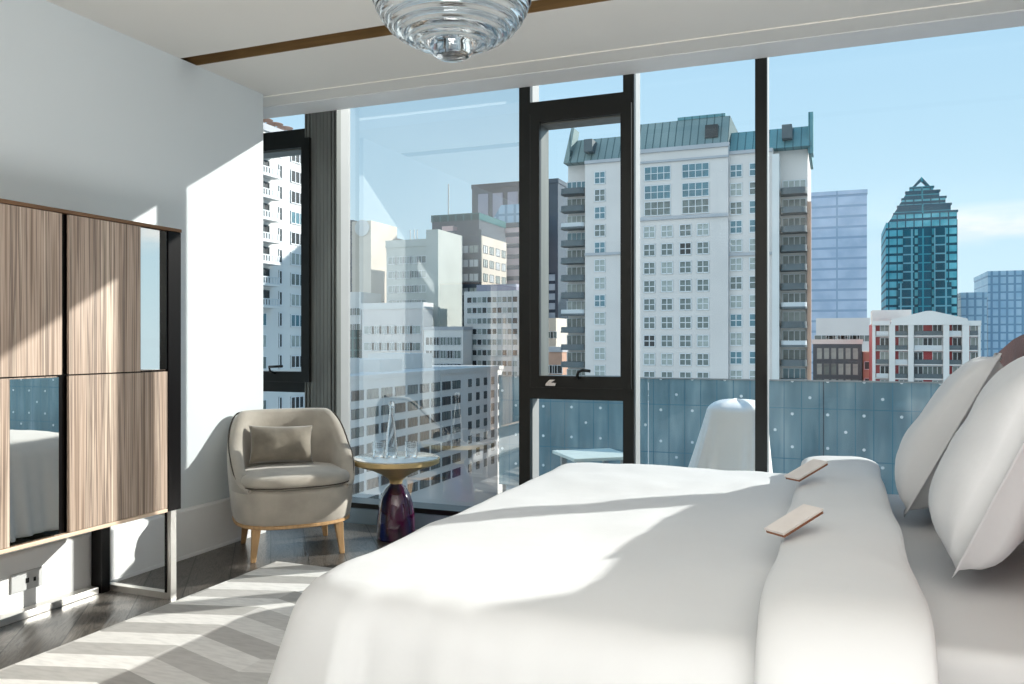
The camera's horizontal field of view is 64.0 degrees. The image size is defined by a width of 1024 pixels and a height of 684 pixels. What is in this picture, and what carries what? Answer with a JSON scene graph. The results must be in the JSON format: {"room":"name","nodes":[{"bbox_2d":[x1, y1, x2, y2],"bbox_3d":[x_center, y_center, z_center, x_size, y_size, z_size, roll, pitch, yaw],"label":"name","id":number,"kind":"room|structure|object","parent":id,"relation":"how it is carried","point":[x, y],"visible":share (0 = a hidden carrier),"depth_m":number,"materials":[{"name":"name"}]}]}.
{"room":"hotel room","nodes":[
{"label":"hotel room","id":0,"kind":"room"},
{"bbox_2d":[0,0,262,554],"bbox_3d":[-2.952,-0.183,1.943,0.180,2.766,7.040,0,0,22],"label":"wall","id":1,"kind":"structure","parent":0,"point":[96,118],"depth_m":4.46,"materials":[{"name":"paint"}]},
{"bbox_2d":[10,566,41,593],"bbox_3d":[-2.156,1.058,3.644,0.010,0.084,0.150,0,0,22],"label":"wall outlet","id":2,"kind":"object","parent":1,"relation":"attached to","point":[31,578],"visible":1,"depth_m":3.63,"materials":[{"name":"white plastic"}]},
{"bbox_2d":[0,497,265,614],"bbox_3d":[-2.858,1.062,1.906,0.022,0.275,7.040,0,0,22],"label":"baseboard","id":3,"kind":"structure","parent":1,"relation":"attached to","point":[137,547],"depth_m":4.14,"materials":[{"name":"white paint"}]},
{"bbox_2d":[263,0,1023,106],"bbox_3d":[0.910,-1.564,4.336,7.900,0.008,0.173,0,0,22],"label":"trim","id":4,"kind":"structure","parent":1,"relation":"attached to","point":[977,7],"depth_m":4.36,"materials":[{"name":"paint"}]},
{"bbox_2d":[0,522,417,668],"bbox_3d":[-0.331,1.260,1.201,8.100,0.120,7.790,0,0,22],"label":"floor","id":5,"kind":"structure","parent":0,"point":[21,640],"depth_m":4.16,"materials":[{"name":"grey wood"}]},
{"bbox_2d":[0,198,181,626],"bbox_3d":[-2.162,0.335,2.962,0.469,1.730,2.117,0,0,22],"label":"tall cabinet","id":6,"kind":"object","parent":5,"relation":"on","point":[90,304],"visible":1,"depth_m":3.40,"materials":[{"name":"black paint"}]},
{"bbox_2d":[10,377,58,545],"bbox_3d":[-1.842,0.451,3.160,0.010,0.622,0.207,0,0,22],"label":"mirror","id":7,"kind":"object","parent":6,"relation":"on","point":[34,401],"depth_m":3.16,"materials":[{"name":"white mirror"}]},
{"bbox_2d":[140,228,166,369],"bbox_3d":[-1.624,-0.191,3.711,0.010,0.634,0.153,0,0,22],"label":"mirror","id":8,"kind":"object","parent":6,"relation":"on","point":[153,241],"depth_m":3.71,"materials":[{"name":"white mirror"}]},
{"bbox_2d":[0,561,332,683],"bbox_3d":[-0.585,1.192,1.877,3.170,0.013,4.260,0,0,22],"label":"rug","id":9,"kind":"object","parent":5,"relation":"on","point":[232,631],"visible":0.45,"depth_m":3.24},
{"bbox_2d":[887,334,1023,683],"bbox_3d":[0.857,0.573,2.694,1.850,1.226,2.840,0,0,22],"label":"bed","id":10,"kind":"object","parent":9,"relation":"on","point":[977,616],"visible":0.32,"depth_m":1.98,"materials":[{"name":"fabric"}]},
{"bbox_2d":[268,456,938,683],"bbox_3d":[0.410,0.818,2.820,1.660,0.651,2.767,0,0,22],"label":"duvet","id":11,"kind":"object","parent":10,"relation":"on","point":[582,572],"visible":0.98,"depth_m":1.91,"materials":[{"name":"white fabric"}]},
{"bbox_2d":[764,504,823,537],"bbox_3d":[0.744,0.471,2.164,0.144,0.064,0.068,0,0,-26],"label":"menu card","id":12,"kind":"object","parent":11,"relation":"on","point":[789,523],"visible":1,"depth_m":2.15,"materials":[{"name":"paper"}]},
{"bbox_2d":[784,459,827,481],"bbox_3d":[1.052,0.458,2.932,0.144,0.064,0.068,0,0,-26],"label":"menu card","id":13,"kind":"object","parent":11,"relation":"on","point":[812,466],"visible":1,"depth_m":2.92,"materials":[{"name":"paper"}]},
{"bbox_2d":[895,353,1003,516],"bbox_3d":[1.606,0.315,2.990,0.371,0.558,0.720,0,0,30],"label":"pillow","id":14,"kind":"object","parent":10,"relation":"on","point":[925,442],"visible":0.58,"depth_m":2.75,"materials":[{"name":"white fabric"}]},
{"bbox_2d":[928,356,1023,578],"bbox_3d":[1.361,0.296,2.281,0.357,0.587,0.725,0,0,30],"label":"pillow","id":15,"kind":"object","parent":10,"relation":"on","point":[976,497],"visible":1,"depth_m":2.04,"materials":[{"name":"white fabric"}]},
{"bbox_2d":[227,408,354,562],"bbox_3d":[-1.284,0.805,4.774,0.702,0.790,0.675,0,0,-24],"label":"armchair","id":16,"kind":"object","parent":5,"relation":"on","point":[266,495],"visible":0.98,"depth_m":4.59,"materials":[{"name":"beige fabric"}]},
{"bbox_2d":[249,425,312,463],"bbox_3d":[-1.369,0.606,4.863,0.372,0.229,0.162,0,0,-19],"label":"cushion","id":17,"kind":"object","parent":16,"relation":"on","point":[268,444],"visible":1,"depth_m":4.81,"materials":[{"name":"beige fabric"}]},
{"bbox_2d":[241,462,348,490],"bbox_3d":[-1.274,0.768,4.753,0.642,0.088,0.618,0,0,-24],"label":"seat cushion","id":18,"kind":"object","parent":16,"relation":"on","point":[266,476],"depth_m":4.56,"materials":[{"name":"beige fabric"}]},
{"bbox_2d":[343,507,449,528],"bbox_3d":[1.054,1.150,4.699,7.900,0.100,0.195,0,0,22],"label":"trim","id":19,"kind":"structure","parent":5,"relation":"on","point":[357,515],"depth_m":5.38,"materials":[{"name":"metal"}]},
{"bbox_2d":[351,497,471,515],"bbox_3d":[1.058,1.084,4.709,7.900,0.032,0.175,0,0,22],"label":"trim","id":20,"kind":"structure","parent":19,"relation":"on","point":[357,502],"depth_m":5.32,"materials":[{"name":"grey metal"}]},
{"bbox_2d":[263,128,310,391],"bbox_3d":[-1.989,-0.315,5.878,1.374,2.770,0.244,0,0,22],"label":"window","id":21,"kind":"structure","parent":20,"relation":"on","point":[287,143],"depth_m":5.58,"materials":[{"name":"brown metal"}]},
{"bbox_2d":[519,85,538,484],"bbox_3d":[-0.504,-0.300,5.332,1.385,2.800,0.165,0,0,22],"label":"window frame","id":22,"kind":"structure","parent":20,"relation":"on","point":[528,408],"depth_m":5.02,"materials":[{"name":"brown metal"}]},
{"bbox_2d":[530,73,639,463],"bbox_3d":[0.424,-0.300,4.920,0.644,2.800,0.249,0,0,22],"label":"window","id":23,"kind":"structure","parent":20,"relation":"on","point":[623,108],"depth_m":4.88,"materials":[{"name":"brown metal"}]},
{"bbox_2d":[755,57,768,471],"bbox_3d":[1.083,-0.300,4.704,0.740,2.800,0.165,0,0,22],"label":"window mullion","id":24,"kind":"structure","parent":20,"relation":"on","point":[761,64],"depth_m":4.51,"materials":[{"name":"brown metal"}]},
{"bbox_2d":[354,451,439,542],"bbox_3d":[-0.707,0.949,4.996,0.530,0.498,0.530,0,0,22],"label":"side table","id":25,"kind":"object","parent":5,"relation":"on","point":[395,515],"visible":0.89,"depth_m":4.90,"materials":[{"name":"brushed brass"},{"name":"purple glass"},{"name":"white marble"}]},
{"bbox_2d":[372,441,384,456],"bbox_3d":[-0.814,0.654,5.000,0.080,0.090,0.080,0,0,22],"label":"drinking glass","id":26,"kind":"object","parent":25,"relation":"on","point":[378,447],"visible":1,"depth_m":4.97,"materials":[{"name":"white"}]},
{"bbox_2d":[385,401,396,457],"bbox_3d":[-0.733,0.529,4.985,0.072,0.340,0.072,0,0,22],"label":"carafe","id":27,"kind":"object","parent":25,"relation":"on","point":[391,436],"visible":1,"depth_m":4.96,"materials":[{"name":"clear glass"}]},
{"bbox_2d":[405,441,417,456],"bbox_3d":[-0.615,0.654,5.011,0.080,0.090,0.080,0,0,22],"label":"drinking glass","id":28,"kind":"object","parent":25,"relation":"on","point":[411,447],"visible":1,"depth_m":4.98,"materials":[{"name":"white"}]},
{"bbox_2d":[305,109,349,442],"bbox_3d":[-1.267,-0.250,5.635,0.257,2.900,0.165,0,0,22],"label":"column","id":29,"kind":"structure","parent":0,"point":[328,131],"depth_m":5.56,"materials":[{"name":"grey metal"}]},
{"bbox_2d":[46,0,975,96],"bbox_3d":[-0.331,-1.666,1.201,8.100,0.200,7.790,0,0,22],"label":"ceiling","id":30,"kind":"structure","parent":0,"point":[178,28],"depth_m":4.08,"materials":[{"name":"paint"}]},
{"bbox_2d":[180,0,609,64],"bbox_3d":[0.628,-1.611,3.623,7.900,0.088,0.130,0,0,22],"label":"trim","id":31,"kind":"structure","parent":30,"relation":"attached to","point":[537,5],"depth_m":4.34,"materials":[{"name":"brown wood"}]},
{"bbox_2d":[372,0,530,62],"bbox_3d":[-0.169,-1.180,2.304,0.447,0.772,0.447,0,0,22],"label":"pendant light","id":32,"kind":"object","parent":30,"relation":"hanging from","point":[453,31],"visible":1,"depth_m":2.22,"materials":[{"name":"clear glass"}]},
{"bbox_2d":[263,9,1023,118],"bbox_3d":[0.988,-1.563,4.532,7.900,0.010,0.224,0,0,22],"label":"trim","id":33,"kind":"structure","parent":30,"relation":"attached to","point":[1013,18],"depth_m":4.55,"materials":[{"name":"white paint"}]},
{"label":"outside","id":34,"kind":"structure","parent":0,"visible":0},
{"bbox_3d":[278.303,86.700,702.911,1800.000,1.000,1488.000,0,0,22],"label":"ground","id":35,"kind":"structure","parent":34,"visible":0},
{"bbox_2d":[263,118,304,408],"bbox_3d":[-40.755,28.050,106.911,17.500,116.300,28.800,0,0,22],"label":"apartment tower","id":36,"kind":"structure","parent":35,"relation":"on","point":[281,175],"depth_m":111.10,"materials":[{"name":"concrete"}]},
{"bbox_2d":[350,330,361,357],"bbox_3d":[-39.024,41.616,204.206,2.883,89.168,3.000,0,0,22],"label":"tower","id":37,"kind":"structure","parent":35,"relation":"on","point":[355,335],"depth_m":202.80,"materials":[{"name":"grey glass"}]},
{"bbox_2d":[350,292,380,329],"bbox_3d":[-38.264,36.780,211.896,4.443,98.841,10.140,0,0,22],"label":"tower","id":38,"kind":"structure","parent":35,"relation":"on","point":[356,298],"depth_m":207.25,"materials":[{"name":"grey concrete"}]},
{"bbox_2d":[350,220,396,302],"bbox_3d":[-40.735,26.592,227.819,11.922,119.217,14.350,0,0,22],"label":"tower","id":39,"kind":"structure","parent":35,"relation":"on","point":[367,238],"depth_m":221.05,"materials":[{"name":"white concrete"}]},
{"bbox_2d":[361,302,432,357],"bbox_3d":[-27.847,38.400,198.597,17.073,95.601,5.200,0,0,22],"label":"tower","id":40,"kind":"structure","parent":35,"relation":"on","point":[386,327],"depth_m":196.22,"materials":[{"name":"white concrete"}]},
{"bbox_2d":[385,229,462,326],"bbox_3d":[-22.460,28.788,208.941,15.182,114.824,14.000,0,0,22],"label":"tower","id":41,"kind":"structure","parent":35,"relation":"on","point":[430,269],"depth_m":203.69,"materials":[{"name":"white concrete"}]},
{"bbox_2d":[350,353,503,506],"bbox_3d":[-23.004,44.250,158.875,20.250,83.900,63.700,0,0,22],"label":"office block","id":42,"kind":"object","parent":35,"relation":"on","point":[451,411],"visible":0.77,"depth_m":154.66,"materials":[{"name":"white concrete"}]},
{"bbox_2d":[423,326,472,364],"bbox_3d":[-15.144,41.300,193.568,10.522,89.800,5.200,0,0,22],"label":"tower","id":43,"kind":"structure","parent":35,"relation":"on","point":[452,345],"depth_m":191.26,"materials":[{"name":"concrete"}]},
{"bbox_2d":[431,184,505,236],"bbox_3d":[-13.332,19.593,245.659,15.468,133.213,23.000,0,0,22],"label":"tower","id":44,"kind":"structure","parent":35,"relation":"on","point":[465,221],"depth_m":238.20,"materials":[{"name":"grey concrete"}]},
{"bbox_2d":[446,229,505,325],"bbox_3d":[-9.467,28.402,223.586,10.493,115.597,17.200,0,0,22],"label":"tower","id":45,"kind":"structure","parent":35,"relation":"on","point":[484,252],"depth_m":215.67,"materials":[{"name":"beige concrete"}]},
{"bbox_2d":[464,284,518,491],"bbox_3d":[-2.507,36.270,198.814,14.589,99.860,12.140,0,0,22],"label":"tower","id":46,"kind":"structure","parent":35,"relation":"on","point":[492,311],"depth_m":193.13,"materials":[{"name":"white concrete"}]},
{"bbox_2d":[477,284,518,290],"bbox_3d":[-2.169,-12.840,198.487,10.222,1.640,8.500,0,0,22],"label":"building roof","id":47,"kind":"object","parent":46,"relation":"on","point":[495,287],"depth_m":194.32,"materials":[{"name":"grey concrete"}]},
{"bbox_2d":[494,204,518,283],"bbox_3d":[0.245,21.435,265.451,12.938,129.530,18.200,0,0,22],"label":"tower","id":48,"kind":"structure","parent":35,"relation":"on","point":[509,214],"depth_m":256.30,"materials":[{"name":"grey concrete"}]},
{"bbox_2d":[471,178,567,318],"bbox_3d":[6.167,15.789,293.113,31.865,140.822,30.400,0,0,22],"label":"tower","id":49,"kind":"structure","parent":35,"relation":"on","point":[487,199],"depth_m":277.06,"materials":[{"name":"grey concrete"}]},
{"bbox_2d":[549,318,567,346],"bbox_3d":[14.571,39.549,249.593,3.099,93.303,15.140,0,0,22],"label":"tower","id":50,"kind":"structure","parent":35,"relation":"on","point":[556,338],"depth_m":243.55,"materials":[{"name":"beige concrete"}]},
{"bbox_2d":[549,347,567,374],"bbox_3d":[12.322,43.657,196.675,4.549,85.086,15.200,0,0,22],"label":"tower","id":51,"kind":"structure","parent":35,"relation":"on","point":[556,355],"depth_m":189.63,"materials":[{"name":"concrete"}]},
{"bbox_2d":[561,112,813,463],"bbox_3d":[37.862,25.476,157.336,38.983,121.449,67.550,0,0,22],"label":"apartment tower","id":52,"kind":"structure","parent":35,"relation":"on","point":[697,173],"depth_m":125.55,"materials":[{"name":"white concrete"}]},
{"bbox_2d":[812,339,862,455],"bbox_3d":[66.324,42.843,167.228,9.177,86.715,20.200,0,0,22],"label":"building","id":53,"kind":"structure","parent":35,"relation":"on","point":[833,359],"depth_m":158.02,"materials":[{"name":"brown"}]},
{"bbox_2d":[811,189,867,379],"bbox_3d":[128.629,14.846,325.399,21.628,142.708,40.200,0,0,22],"label":"tower","id":54,"kind":"structure","parent":35,"relation":"on","point":[838,218],"depth_m":306.75,"materials":[{"name":"blue glass"}]},
{"bbox_2d":[814,318,869,350],"bbox_3d":[102.743,39.572,255.016,15.719,93.257,30.140,0,0,22],"label":"building","id":55,"kind":"structure","parent":35,"relation":"on","point":[826,328],"depth_m":240.95,"materials":[{"name":"grey concrete"}]},
{"bbox_2d":[862,351,868,380],"bbox_3d":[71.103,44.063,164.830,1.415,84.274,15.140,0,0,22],"label":"tower","id":56,"kind":"structure","parent":35,"relation":"on","point":[865,354],"depth_m":157.98,"materials":[{"name":"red brick"}]},
{"bbox_2d":[881,177,957,315],"bbox_3d":[177.485,8.360,359.079,26.937,155.681,41.600,0,0,22],"label":"stepped tower","id":57,"kind":"structure","parent":35,"relation":"on","point":[919,241],"depth_m":341.37,"materials":[{"name":"teal glass"}]},
{"bbox_2d":[869,310,980,381],"bbox_3d":[71.067,40.311,142.602,16.147,91.777,18.500,0,0,22],"label":"apartment building","id":58,"kind":"structure","parent":35,"relation":"on","point":[926,346],"depth_m":134.99,"materials":[{"name":"white concrete"}]},
{"bbox_2d":[957,292,987,356],"bbox_3d":[205.481,32.448,370.258,10.208,107.503,40.200,0,0,22],"label":"tower","id":59,"kind":"structure","parent":35,"relation":"on","point":[972,306],"depth_m":351.43,"materials":[{"name":"blue glass"}]},
{"bbox_2d":[974,270,1023,356],"bbox_3d":[229.821,27.246,382.132,20.362,117.908,40.200,0,0,22],"label":"tower","id":60,"kind":"structure","parent":35,"relation":"on","point":[1005,289],"depth_m":365.25,"materials":[{"name":"blue glass"}]},
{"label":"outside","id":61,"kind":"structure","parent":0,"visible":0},
{"bbox_2d":[506,485,518,490],"bbox_3d":[4.588,1.500,4.728,10.950,0.300,2.430,0,0,22],"label":"floor","id":62,"kind":"structure","parent":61,"point":[508,487],"depth_m":7.66,"materials":[{"name":"grey"}]},
{"bbox_2d":[552,448,622,465],"bbox_3d":[0.634,1.109,6.417,0.500,0.479,0.500,0,0,-16],"label":"table","id":63,"kind":"object","parent":62,"relation":"on","point":[605,455],"visible":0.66,"depth_m":6.34,"materials":[{"name":"metal"}]},
{"bbox_2d":[498,375,942,494],"bbox_3d":[4.935,0.831,5.787,10.884,1.035,0.025,0,0,22],"label":"guard","id":64,"kind":"object","parent":62,"relation":"on","point":[870,420],"visible":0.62,"depth_m":6.96,"materials":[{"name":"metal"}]},
{"bbox_2d":[688,398,772,472],"bbox_3d":[1.474,0.870,5.756,0.738,0.958,0.740,0,0,22],"label":"covered chair","id":65,"kind":"object","parent":62,"relation":"on","point":[726,438],"visible":0.44,"depth_m":5.52,"materials":[{"name":"white fabric"}]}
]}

